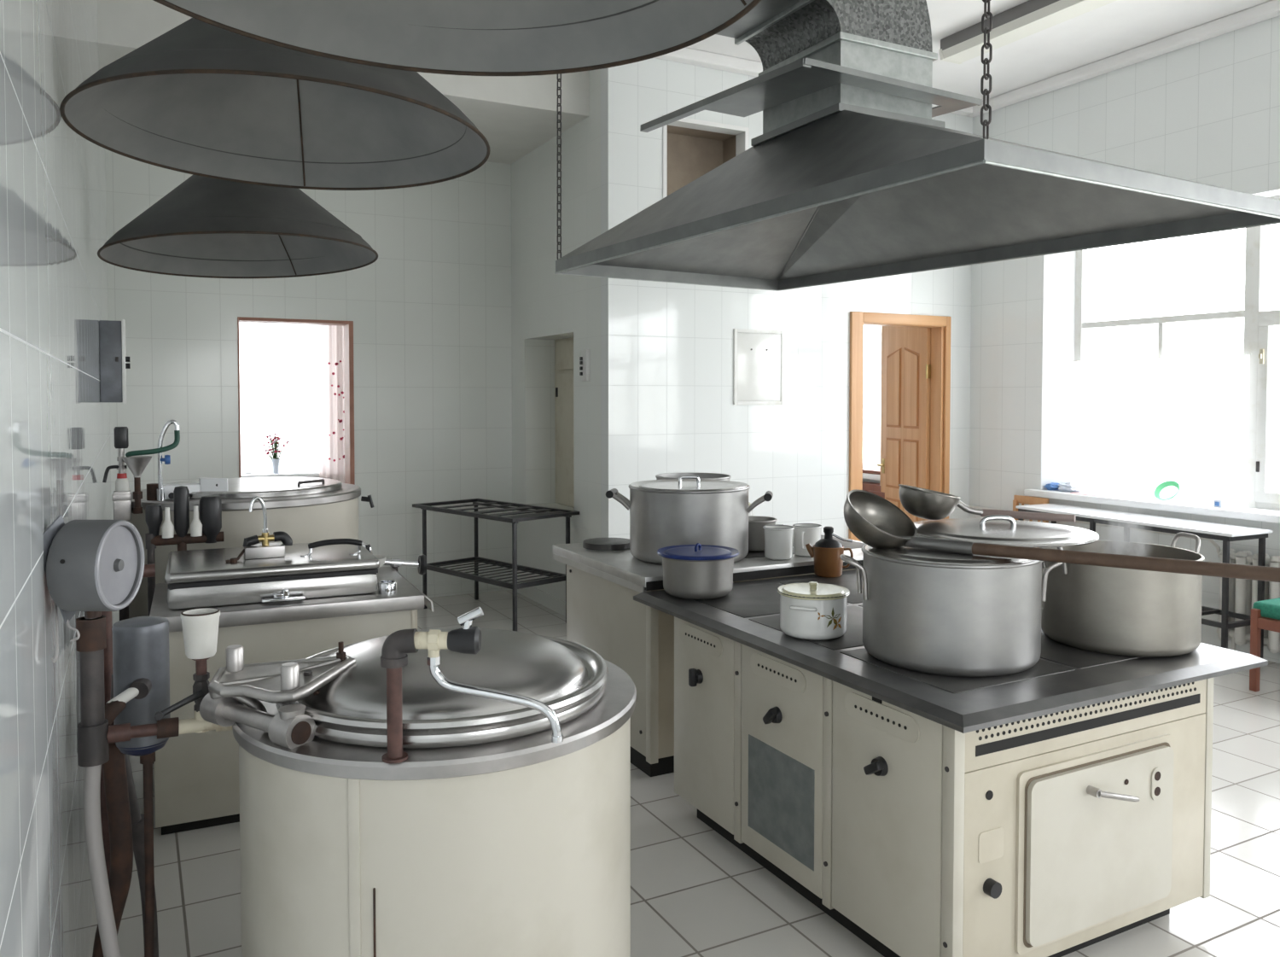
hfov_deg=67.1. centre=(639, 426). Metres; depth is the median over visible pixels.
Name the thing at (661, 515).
pot
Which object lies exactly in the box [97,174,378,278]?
hood
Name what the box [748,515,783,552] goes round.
saucepan
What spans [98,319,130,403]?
switch box
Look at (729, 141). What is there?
trim
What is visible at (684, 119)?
trim
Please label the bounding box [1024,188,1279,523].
window
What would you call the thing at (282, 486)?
lid
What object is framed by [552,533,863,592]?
countertop
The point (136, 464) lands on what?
funnel
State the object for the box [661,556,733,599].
pot
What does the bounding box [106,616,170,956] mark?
tank
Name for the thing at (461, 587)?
baseboard
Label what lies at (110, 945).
hose
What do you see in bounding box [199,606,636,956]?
kettle
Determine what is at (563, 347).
door
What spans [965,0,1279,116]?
trim
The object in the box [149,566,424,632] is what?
countertop
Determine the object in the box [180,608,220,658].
cup
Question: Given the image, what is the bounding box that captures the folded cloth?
[862,467,880,474]
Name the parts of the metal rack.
leg, leg, frame, shelf frame, leg, leg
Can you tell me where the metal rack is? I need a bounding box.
[412,498,579,631]
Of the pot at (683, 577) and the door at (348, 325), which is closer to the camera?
the pot at (683, 577)
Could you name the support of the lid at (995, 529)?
on the cooking pot at (929, 611)
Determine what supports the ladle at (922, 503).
on the lid at (995, 529)
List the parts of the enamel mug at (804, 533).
handle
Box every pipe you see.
[75,610,179,767]
[92,721,133,956]
[100,563,155,877]
[110,674,158,956]
[967,505,1221,552]
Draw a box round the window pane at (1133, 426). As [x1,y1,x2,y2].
[1064,353,1251,506]
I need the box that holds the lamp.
[938,0,1117,63]
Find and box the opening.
[666,132,722,196]
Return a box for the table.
[1015,503,1272,657]
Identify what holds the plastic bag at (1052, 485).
on the window at (1065, 325)
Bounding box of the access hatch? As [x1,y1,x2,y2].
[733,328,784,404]
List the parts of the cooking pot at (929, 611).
handle, lid, handle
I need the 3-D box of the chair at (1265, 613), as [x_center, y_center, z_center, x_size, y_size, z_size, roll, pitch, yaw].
[3.799,1.095,5.506,0.398,0.870,0.413,-1,2,-28]
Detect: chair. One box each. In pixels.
[1012,494,1049,547]
[1249,597,1279,691]
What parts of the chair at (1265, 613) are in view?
leg, seat, seat rail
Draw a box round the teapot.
[805,526,853,576]
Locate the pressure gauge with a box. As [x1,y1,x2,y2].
[43,514,144,662]
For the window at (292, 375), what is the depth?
9.71 m
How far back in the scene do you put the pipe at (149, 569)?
2.63 m
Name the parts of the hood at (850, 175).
sheet plate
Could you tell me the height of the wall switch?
0.228 m
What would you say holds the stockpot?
on the stove at (603, 616)
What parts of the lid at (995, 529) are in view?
lid handle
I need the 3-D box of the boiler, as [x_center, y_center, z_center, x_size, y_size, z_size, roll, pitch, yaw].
[-1.531,1.029,4.236,1.083,1.082,0.770,-1,2,-25]
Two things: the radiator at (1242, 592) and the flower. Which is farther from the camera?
the radiator at (1242, 592)
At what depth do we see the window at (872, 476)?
9.36 m
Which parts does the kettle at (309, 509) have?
switch knob, lever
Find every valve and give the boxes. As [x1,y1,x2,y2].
[102,426,134,521]
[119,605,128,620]
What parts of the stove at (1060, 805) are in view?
knob, vent plate, panel, knob, vent plate, bare plate, panel, knob, vent plate, panel, corner post, name plate, knob, panel, oven door, door handle, peephole plate, corner post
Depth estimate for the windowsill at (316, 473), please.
9.63 m
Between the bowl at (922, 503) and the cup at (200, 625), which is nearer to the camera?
the cup at (200, 625)
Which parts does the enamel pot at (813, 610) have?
handle, lid knob, lid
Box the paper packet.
[1070,491,1111,495]
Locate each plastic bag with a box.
[1044,482,1059,489]
[1058,481,1082,491]
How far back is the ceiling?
6.71 m
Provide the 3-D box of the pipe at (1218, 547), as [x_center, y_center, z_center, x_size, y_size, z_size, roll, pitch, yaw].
[3.357,0.765,7.401,0.078,0.101,2.246,-1,2,-28]
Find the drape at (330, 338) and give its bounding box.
[317,325,344,482]
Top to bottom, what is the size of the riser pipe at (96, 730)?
0.458 m
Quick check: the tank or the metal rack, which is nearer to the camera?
the tank
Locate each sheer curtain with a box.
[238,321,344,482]
[862,325,881,469]
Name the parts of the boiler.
boiler lid, corner post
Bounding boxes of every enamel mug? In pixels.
[762,524,794,559]
[792,523,822,556]
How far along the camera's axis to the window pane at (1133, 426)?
6.98 m
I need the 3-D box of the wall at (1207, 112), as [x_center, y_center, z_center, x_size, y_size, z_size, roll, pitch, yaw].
[4.145,-0.590,6.296,0.300,4.190,13.700,-1,2,-28]
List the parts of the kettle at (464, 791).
hinge post, tension arm, hinge plate, hinge post, tap knob, tap lever, swivel spout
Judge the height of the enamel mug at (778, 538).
0.152 m
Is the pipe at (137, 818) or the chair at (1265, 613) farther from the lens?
the chair at (1265, 613)
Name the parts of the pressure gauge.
plate, casing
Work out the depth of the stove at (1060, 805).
2.90 m
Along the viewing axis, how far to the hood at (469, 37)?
1.82 m
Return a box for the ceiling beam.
[97,0,589,163]
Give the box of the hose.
[83,764,121,956]
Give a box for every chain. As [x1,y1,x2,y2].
[556,73,561,259]
[980,0,992,139]
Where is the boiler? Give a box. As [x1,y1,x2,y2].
[149,538,433,834]
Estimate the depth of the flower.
3.31 m
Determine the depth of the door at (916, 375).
8.37 m
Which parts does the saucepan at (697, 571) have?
lid, lid handle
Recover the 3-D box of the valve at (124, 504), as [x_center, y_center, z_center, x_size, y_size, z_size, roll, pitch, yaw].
[-2.527,0.228,4.673,0.132,0.455,0.076,-1,2,-28]
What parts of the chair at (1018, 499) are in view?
leg, crest rail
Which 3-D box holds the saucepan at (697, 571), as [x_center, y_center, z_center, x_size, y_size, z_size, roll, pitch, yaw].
[0.246,0.601,4.096,0.348,0.218,0.348,-1,2,-28]
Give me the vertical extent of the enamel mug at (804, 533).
0.148 m
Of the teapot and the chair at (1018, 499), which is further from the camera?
the chair at (1018, 499)
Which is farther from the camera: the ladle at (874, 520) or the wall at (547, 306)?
the wall at (547, 306)
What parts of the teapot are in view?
spout, lid, lid lever, handle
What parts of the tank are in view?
tank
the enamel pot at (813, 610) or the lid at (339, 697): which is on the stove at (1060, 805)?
the enamel pot at (813, 610)
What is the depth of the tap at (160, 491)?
4.73 m
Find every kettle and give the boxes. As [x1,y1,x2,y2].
[128,476,374,617]
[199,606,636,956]
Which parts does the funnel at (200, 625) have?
valve lever, stem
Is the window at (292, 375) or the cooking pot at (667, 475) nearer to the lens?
the cooking pot at (667, 475)
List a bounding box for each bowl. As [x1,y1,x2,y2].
[843,488,917,548]
[898,483,960,519]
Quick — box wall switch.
[579,349,589,381]
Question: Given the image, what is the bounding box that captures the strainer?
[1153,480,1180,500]
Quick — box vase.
[262,433,289,473]
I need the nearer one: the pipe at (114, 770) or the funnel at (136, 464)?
the pipe at (114, 770)
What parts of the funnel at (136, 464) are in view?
stem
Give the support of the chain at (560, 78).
hanging from the ceiling
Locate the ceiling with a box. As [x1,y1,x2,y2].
[685,0,1271,100]
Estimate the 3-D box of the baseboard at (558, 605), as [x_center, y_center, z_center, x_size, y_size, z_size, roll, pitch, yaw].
[-0.680,1.408,7.670,0.012,0.110,1.940,-1,2,-28]
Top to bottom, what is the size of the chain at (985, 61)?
1.855 m
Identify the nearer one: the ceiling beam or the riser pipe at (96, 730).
the riser pipe at (96, 730)
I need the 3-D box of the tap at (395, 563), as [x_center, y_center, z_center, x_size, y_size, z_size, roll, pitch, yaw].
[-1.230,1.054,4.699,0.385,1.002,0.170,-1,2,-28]
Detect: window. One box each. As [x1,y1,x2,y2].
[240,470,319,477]
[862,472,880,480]
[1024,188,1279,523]
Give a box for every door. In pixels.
[237,316,354,484]
[554,337,574,506]
[848,311,951,541]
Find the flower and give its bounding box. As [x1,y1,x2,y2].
[825,607,840,627]
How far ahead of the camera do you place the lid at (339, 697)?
2.13 m
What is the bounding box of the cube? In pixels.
[1213,499,1225,507]
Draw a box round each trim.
[653,47,972,115]
[663,114,748,197]
[667,124,735,163]
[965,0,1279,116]
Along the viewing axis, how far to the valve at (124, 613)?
4.68 m
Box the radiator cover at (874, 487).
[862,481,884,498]
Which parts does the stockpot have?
handle, lid, lid handle, handle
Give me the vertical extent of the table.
0.865 m
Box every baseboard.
[113,577,511,623]
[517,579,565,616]
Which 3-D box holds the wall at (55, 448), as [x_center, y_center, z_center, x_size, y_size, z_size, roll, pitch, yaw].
[-1.959,-0.491,3.080,0.300,4.190,13.700,-1,2,-28]
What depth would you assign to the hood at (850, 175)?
3.79 m
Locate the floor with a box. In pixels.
[88,589,1279,956]
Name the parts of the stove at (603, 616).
burner cover, panel, corner post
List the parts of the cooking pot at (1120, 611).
handle, handle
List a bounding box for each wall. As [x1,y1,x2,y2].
[0,0,113,956]
[105,149,511,613]
[511,69,600,601]
[600,58,972,538]
[862,15,1279,663]
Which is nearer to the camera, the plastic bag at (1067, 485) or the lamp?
the lamp
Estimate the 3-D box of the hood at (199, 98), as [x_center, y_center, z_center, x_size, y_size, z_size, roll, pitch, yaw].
[-0.925,-1.651,2.523,1.046,1.831,1.045,-1,2,-28]
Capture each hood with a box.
[59,17,490,190]
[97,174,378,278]
[153,0,761,75]
[554,0,1279,290]
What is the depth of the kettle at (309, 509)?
4.84 m
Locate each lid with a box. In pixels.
[167,476,342,499]
[275,627,608,748]
[913,514,1099,546]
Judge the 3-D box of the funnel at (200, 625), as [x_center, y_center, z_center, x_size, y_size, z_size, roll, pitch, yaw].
[-1.054,0.583,2.290,0.179,0.292,0.086,-1,2,-28]
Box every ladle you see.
[843,488,1279,581]
[898,483,1075,522]
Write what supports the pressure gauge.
attached to the wall at (55, 448)
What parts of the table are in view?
leg, leg, leg, shelf frame, leg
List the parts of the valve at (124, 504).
lever, stem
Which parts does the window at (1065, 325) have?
sill, handle, sash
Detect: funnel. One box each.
[122,455,151,513]
[154,607,232,733]
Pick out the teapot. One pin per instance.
(826, 552)
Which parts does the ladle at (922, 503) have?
handle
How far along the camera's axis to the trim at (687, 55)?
7.01 m
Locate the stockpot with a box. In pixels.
[605,475,773,564]
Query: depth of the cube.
6.50 m
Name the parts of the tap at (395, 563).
tap stem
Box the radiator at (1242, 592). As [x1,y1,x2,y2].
[1216,547,1279,652]
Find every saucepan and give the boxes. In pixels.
[657,542,738,599]
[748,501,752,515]
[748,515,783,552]
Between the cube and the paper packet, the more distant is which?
the paper packet
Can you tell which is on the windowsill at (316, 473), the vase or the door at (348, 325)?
the vase
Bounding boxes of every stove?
[552,533,866,776]
[633,569,1268,956]
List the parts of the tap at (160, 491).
tap knob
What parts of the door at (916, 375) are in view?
handle, raised panel, raised panel, raised panel, head casing, raised panel, raised panel, raised panel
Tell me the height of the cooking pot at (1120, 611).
0.360 m
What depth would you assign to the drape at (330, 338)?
9.73 m
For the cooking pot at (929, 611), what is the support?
on the stove at (1060, 805)
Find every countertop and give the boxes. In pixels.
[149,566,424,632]
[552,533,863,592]
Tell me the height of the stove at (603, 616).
0.954 m
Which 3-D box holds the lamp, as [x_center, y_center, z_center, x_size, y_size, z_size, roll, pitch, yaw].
[2.573,-2.606,6.021,0.212,0.141,1.694,-1,2,-28]
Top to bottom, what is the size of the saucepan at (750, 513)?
0.192 m
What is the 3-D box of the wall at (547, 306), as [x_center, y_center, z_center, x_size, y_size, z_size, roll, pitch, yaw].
[-0.570,-0.635,7.733,0.300,4.190,1.820,-1,2,-28]
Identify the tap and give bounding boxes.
[125,419,180,500]
[225,495,292,562]
[361,541,426,575]
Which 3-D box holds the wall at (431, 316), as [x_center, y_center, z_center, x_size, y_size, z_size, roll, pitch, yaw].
[-2.412,-0.640,7.903,3.400,4.190,0.200,-1,2,-28]
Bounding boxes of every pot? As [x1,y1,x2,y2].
[628,483,750,564]
[655,471,731,480]
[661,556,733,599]
[777,581,849,639]
[812,544,843,576]
[840,544,1063,676]
[1038,532,1204,657]
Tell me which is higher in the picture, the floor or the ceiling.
the ceiling

